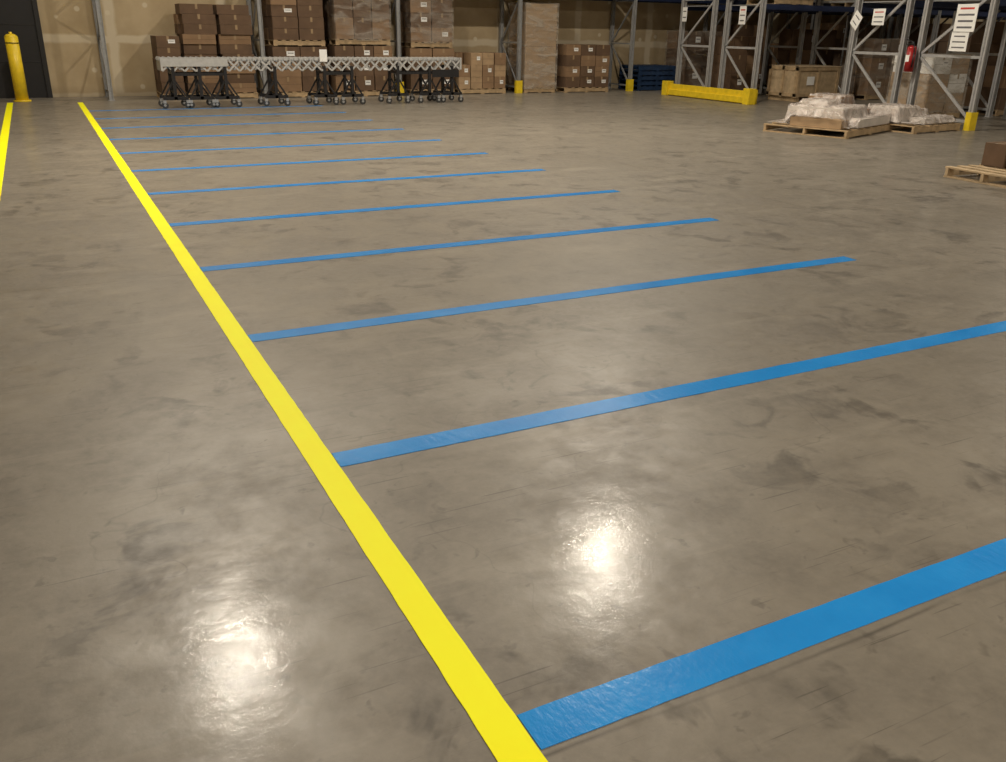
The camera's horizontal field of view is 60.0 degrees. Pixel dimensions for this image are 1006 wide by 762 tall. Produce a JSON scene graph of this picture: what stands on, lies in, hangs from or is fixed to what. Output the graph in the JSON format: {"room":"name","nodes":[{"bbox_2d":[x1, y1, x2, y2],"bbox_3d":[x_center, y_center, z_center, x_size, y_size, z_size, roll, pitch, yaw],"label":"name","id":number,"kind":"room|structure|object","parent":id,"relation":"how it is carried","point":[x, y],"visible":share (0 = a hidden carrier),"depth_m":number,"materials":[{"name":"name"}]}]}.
{"room":"warehouse","nodes":[
{"label":"warehouse","id":0,"kind":"room"},
{"bbox_2d":[0,88,1005,761],"bbox_3d":[14.496,-2.764,12.102,47.401,0.303,37.100,-10,25,-25],"label":"floor","id":1,"kind":"structure","parent":0,"point":[179,582],"depth_m":3.70,"materials":[{"name":"concrete"}]},
{"bbox_2d":[4,32,31,101],"bbox_3d":[-10.105,-6.518,18.089,0.340,1.360,0.340,-10,25,-25],"label":"bollard","id":2,"kind":"object","parent":1,"relation":"on","point":[11,40],"visible":1,"depth_m":18.01,"materials":[{"name":"yellow metal"}]},
{"bbox_2d":[150,35,184,97],"bbox_3d":[-7.510,-7.029,19.516,0.500,1.317,1.050,-10,25,-25],"label":"pallet stack","id":3,"kind":"object","parent":1,"relation":"on","point":[162,45],"visible":0.65,"depth_m":19.06,"materials":[{"name":"brown cardboard"}]},
{"bbox_2d":[173,3,257,97],"bbox_3d":[-6.558,-7.511,19.870,1.550,1.977,1.000,-10,25,-25],"label":"pallet stack","id":4,"kind":"object","parent":1,"relation":"on","point":[199,29],"visible":0.77,"depth_m":19.43,"materials":[{"name":"brown cardboard"}]},
{"bbox_2d":[261,0,329,96],"bbox_3d":[-4.928,-7.922,20.595,1.300,2.247,1.000,-10,25,-25],"label":"pallet stack","id":5,"kind":"object","parent":1,"relation":"on","point":[295,23],"visible":0.83,"depth_m":20.17,"materials":[{"name":"brown cardboard"}]},
{"bbox_2d":[155,49,463,108],"bbox_3d":[-3.953,-6.531,18.709,6.570,1.120,0.640,-10,25,-25],"label":"conveyor","id":6,"kind":"object","parent":1,"relation":"on","point":[168,62],"visible":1,"depth_m":18.53,"materials":[{"name":"metal"}]},
{"bbox_2d":[322,0,393,96],"bbox_3d":[-3.561,-8.163,21.225,1.450,2.264,1.075,-10,25,-25],"label":"pallet stack","id":7,"kind":"object","parent":1,"relation":"on","point":[359,23],"visible":0.74,"depth_m":20.76,"materials":[{"name":"brown cardboard"}]},
{"bbox_2d":[400,0,453,94],"bbox_3d":[-1.968,-8.474,22.063,1.200,2.264,0.925,-10,25,-25],"label":"pallet stack","id":8,"kind":"object","parent":1,"relation":"on","point":[415,15],"visible":0.69,"depth_m":21.62,"materials":[{"name":"brown cardboard"}]},
{"bbox_2d":[448,52,505,93],"bbox_3d":[-0.737,-8.091,22.858,1.350,0.997,0.950,-10,25,-25],"label":"pallet stack","id":9,"kind":"object","parent":1,"relation":"on","point":[481,72],"visible":0.9,"depth_m":22.49,"materials":[{"name":"brown cardboard"}]},
{"bbox_2d":[91,0,934,100],"bbox_3d":[3.360,-11.394,23.859,27.140,6.500,1.173,-10,25,-25],"label":"rack","id":10,"kind":"object","parent":1,"relation":"on","point":[96,5],"visible":0.37,"depth_m":22.99,"materials":[{"name":"metal"}]},
{"bbox_2d":[507,2,557,92],"bbox_3d":[0.789,-8.921,23.350,0.990,2.214,0.995,-10,25,-25],"label":"carton","id":11,"kind":"object","parent":1,"relation":"on","point":[539,21],"visible":0.87,"depth_m":23.02,"materials":[{"name":"brown cardboard"}]},
{"bbox_2d":[554,44,609,92],"bbox_3d":[2.084,-8.657,24.084,1.400,1.217,1.000,-10,25,-25],"label":"pallet stack","id":12,"kind":"object","parent":1,"relation":"on","point":[578,67],"visible":0.98,"depth_m":23.66,"materials":[{"name":"brown cardboard"}]},
{"bbox_2d":[618,64,675,90],"bbox_3d":[4.196,-8.838,25.351,1.300,0.668,1.000,-10,25,-25],"label":"pallets","id":13,"kind":"object","parent":1,"relation":"on","point":[646,77],"visible":0.8,"depth_m":25.03,"materials":[{"name":"paint"}]},
{"bbox_2d":[665,31,721,85],"bbox_3d":[5.599,-9.489,25.758,1.290,1.614,0.995,-10,25,-25],"label":"pallet stack","id":14,"kind":"object","parent":1,"relation":"on","point":[698,56],"visible":0.55,"depth_m":25.33,"materials":[{"name":"brown wood"}]},
{"bbox_2d":[661,81,756,104],"bbox_3d":[5.151,-7.324,22.072,0.240,0.360,3.420,-10,25,-25],"label":"guard","id":15,"kind":"object","parent":1,"relation":"on","point":[747,96],"visible":1,"depth_m":21.86,"materials":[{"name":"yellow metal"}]},
{"bbox_2d":[710,36,763,89],"bbox_3d":[6.172,-8.399,23.250,1.000,1.497,0.950,-10,25,-25],"label":"pallet stack","id":16,"kind":"object","parent":1,"relation":"on","point":[743,59],"visible":0.53,"depth_m":22.85,"materials":[{"name":"brown wood"}]},
{"bbox_2d":[716,25,766,88],"bbox_3d":[7.226,-9.860,26.501,1.300,1.797,0.950,-10,25,-25],"label":"pallet stack","id":17,"kind":"object","parent":1,"relation":"on","point":[746,30],"visible":0.14,"depth_m":25.84,"materials":[{"name":"brown wood"}]},
{"bbox_2d":[765,43,778,86],"bbox_3d":[8.515,-9.855,27.212,1.200,1.297,0.950,-10,25,-25],"label":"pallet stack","id":18,"kind":"object","parent":1,"relation":"on","point":[771,61],"visible":0.11,"depth_m":26.56,"materials":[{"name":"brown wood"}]},
{"bbox_2d":[766,65,841,101],"bbox_3d":[7.681,-7.630,22.298,1.440,0.840,1.050,-10,25,-25],"label":"wooden crate","id":19,"kind":"object","parent":1,"relation":"on","point":[792,83],"visible":0.82,"depth_m":21.90,"materials":[{"name":"brown wood"}]},
{"bbox_2d":[776,29,836,65],"bbox_3d":[8.403,-8.883,24.275,1.200,1.697,0.950,-10,25,-25],"label":"pallet stack","id":20,"kind":"object","parent":1,"relation":"on","point":[788,37],"visible":0.4,"depth_m":23.84,"materials":[{"name":"brown wood"}]},
{"bbox_2d":[763,92,893,138],"bbox_3d":[5.774,-4.708,15.329,1.500,0.596,2.000,20,29,39],"label":"pallet","id":21,"kind":"object","parent":1,"relation":"on","point":[827,111],"visible":1,"depth_m":14.89,"materials":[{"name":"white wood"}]},
{"bbox_2d":[799,23,879,65],"bbox_3d":[10.748,-10.525,28.162,2.600,1.897,0.950,-10,25,-25],"label":"pallet stack","id":22,"kind":"object","parent":1,"relation":"on","point":[840,28],"visible":0.19,"depth_m":27.55,"materials":[{"name":"brown cardboard"}]},
{"bbox_2d":[675,0,1005,103],"bbox_3d":[12.073,-11.386,24.219,15.160,6.500,3.073,-10,25,-25],"label":"rack","id":23,"kind":"object","parent":1,"relation":"on","point":[762,7],"visible":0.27,"depth_m":22.42,"materials":[{"name":"metal"}]},
{"bbox_2d":[682,7,687,21],"bbox_3d":[4.693,-9.451,22.454,0.025,0.340,0.240,-5,23,-15],"label":"notice sign","id":24,"kind":"object","parent":23,"relation":"attached to","point":[684,16],"visible":1,"depth_m":22.44,"materials":[{"name":"white paper"}]},
{"bbox_2d":[738,6,746,23],"bbox_3d":[5.688,-8.672,20.653,0.025,0.400,0.300,-5,23,-15],"label":"notice sign","id":25,"kind":"object","parent":23,"relation":"attached to","point":[742,15],"visible":1,"depth_m":20.64,"materials":[{"name":"white paper"}]},
{"bbox_2d":[746,0,813,4],"bbox_3d":[6.720,-9.726,20.906,1.200,1.297,1.000,-10,25,-25],"label":"load","id":26,"kind":"object","parent":23,"relation":"on","point":[749,2],"visible":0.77,"depth_m":20.84,"materials":[{"name":"brown wood"}]},
{"bbox_2d":[831,0,897,6],"bbox_3d":[9.261,-10.173,22.117,1.300,1.297,1.000,-10,25,-25],"label":"load","id":27,"kind":"object","parent":23,"relation":"on","point":[852,3],"visible":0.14,"depth_m":22.12,"materials":[{"name":"brown wood"}]},
{"bbox_2d":[837,38,900,99],"bbox_3d":[9.807,-8.317,23.184,1.240,1.514,1.045,-10,25,-25],"label":"pallet stack","id":28,"kind":"object","parent":1,"relation":"on","point":[879,68],"visible":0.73,"depth_m":22.75,"materials":[{"name":"brown cardboard"}]},
{"bbox_2d":[878,25,907,45],"bbox_3d":[13.780,-11.057,29.607,2.600,1.897,0.950,-10,25,-25],"label":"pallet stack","id":29,"kind":"object","parent":1,"relation":"on","point":[893,27],"visible":0.04,"depth_m":28.55,"materials":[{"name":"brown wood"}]},
{"bbox_2d":[867,103,960,133],"bbox_3d":[7.405,-4.838,15.929,1.400,0.438,1.250,-13,26,-30],"label":"pallet","id":30,"kind":"object","parent":1,"relation":"on","point":[916,119],"visible":0.87,"depth_m":15.59,"materials":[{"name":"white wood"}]},
{"bbox_2d":[842,0,1005,130],"bbox_3d":[14.577,-9.288,19.151,15.160,6.500,3.123,-10,25,-25],"label":"rack","id":31,"kind":"object","parent":1,"relation":"on","point":[993,7],"visible":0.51,"depth_m":16.78,"materials":[{"name":"metal"}]},
{"bbox_2d":[850,10,862,30],"bbox_3d":[7.143,-7.288,17.595,0.025,0.394,0.384,-5,23,-15],"label":"notice sign","id":32,"kind":"object","parent":31,"relation":"attached to","point":[855,21],"visible":1,"depth_m":17.59,"materials":[{"name":"white paper"}]},
{"bbox_2d":[871,9,885,24],"bbox_3d":[7.393,-7.155,17.119,0.025,0.300,0.360,-5,23,-15],"label":"notice sign","id":33,"kind":"object","parent":31,"relation":"attached to","point":[878,18],"visible":1,"depth_m":17.11,"materials":[{"name":"white paper"}]},
{"bbox_2d":[903,39,916,71],"bbox_3d":[7.763,-6.192,16.571,0.194,0.580,0.220,21,29,40],"label":"fire extinguisher","id":34,"kind":"object","parent":31,"relation":"attached to","point":[910,58],"visible":1,"depth_m":16.52,"materials":[{"name":"red metal"}]},
{"bbox_2d":[948,32,969,51],"bbox_3d":[8.237,-6.123,15.729,0.025,0.320,0.420,-5,23,-15],"label":"notice sign","id":35,"kind":"object","parent":31,"relation":"attached to","point":[959,40],"visible":1,"depth_m":15.71,"materials":[{"name":"white paper"}]},
{"bbox_2d":[953,4,978,31],"bbox_3d":[8.266,-6.477,15.537,0.025,0.460,0.500,-5,23,-15],"label":"notice sign","id":36,"kind":"object","parent":31,"relation":"attached to","point":[966,15],"visible":1,"depth_m":15.53,"materials":[{"name":"white paper"}]},
{"bbox_2d":[887,53,970,117],"bbox_3d":[8.944,-6.238,18.351,1.140,1.264,1.045,-10,25,-25],"label":"load","id":37,"kind":"object","parent":1,"relation":"on","point":[952,72],"visible":0.64,"depth_m":17.95,"materials":[{"name":"brown cardboard"}]},
{"bbox_2d":[906,23,971,52],"bbox_3d":[12.440,-8.957,24.369,2.300,1.897,1.000,-10,25,-25],"label":"pallet stack","id":38,"kind":"object","parent":1,"relation":"on","point":[941,45],"visible":0.09,"depth_m":23.49,"materials":[{"name":"brown cardboard"}]},
{"bbox_2d":[943,141,1005,187],"bbox_3d":[6.165,-2.656,10.324,1.250,0.565,1.050,-8,24,-22],"label":"wooden pallet","id":39,"kind":"object","parent":1,"relation":"on","point":[992,168],"visible":1,"depth_m":10.50,"materials":[{"name":"brown wood"}]},
{"bbox_2d":[961,22,1005,115],"bbox_3d":[11.087,-6.908,19.255,1.300,1.897,1.000,-10,25,-25],"label":"pallet stack","id":40,"kind":"object","parent":1,"relation":"on","point":[977,38],"visible":0.56,"depth_m":18.96,"materials":[{"name":"brown cardboard"}]},
{"bbox_2d":[37,0,1005,96],"bbox_3d":[6.222,-13.471,25.513,47.400,9.200,0.200,-10,25,-25],"label":"wall","id":41,"kind":"structure","parent":0,"point":[68,28],"depth_m":20.78,"materials":[{"name":"paint"}]},
{"bbox_2d":[0,0,52,97],"bbox_3d":[-11.144,-7.539,18.246,2.600,3.100,0.097,-10,25,-25],"label":"door","id":42,"kind":"structure","parent":41,"relation":"in","point":[21,18],"depth_m":18.82,"materials":[{"name":"black paint"}]}
]}

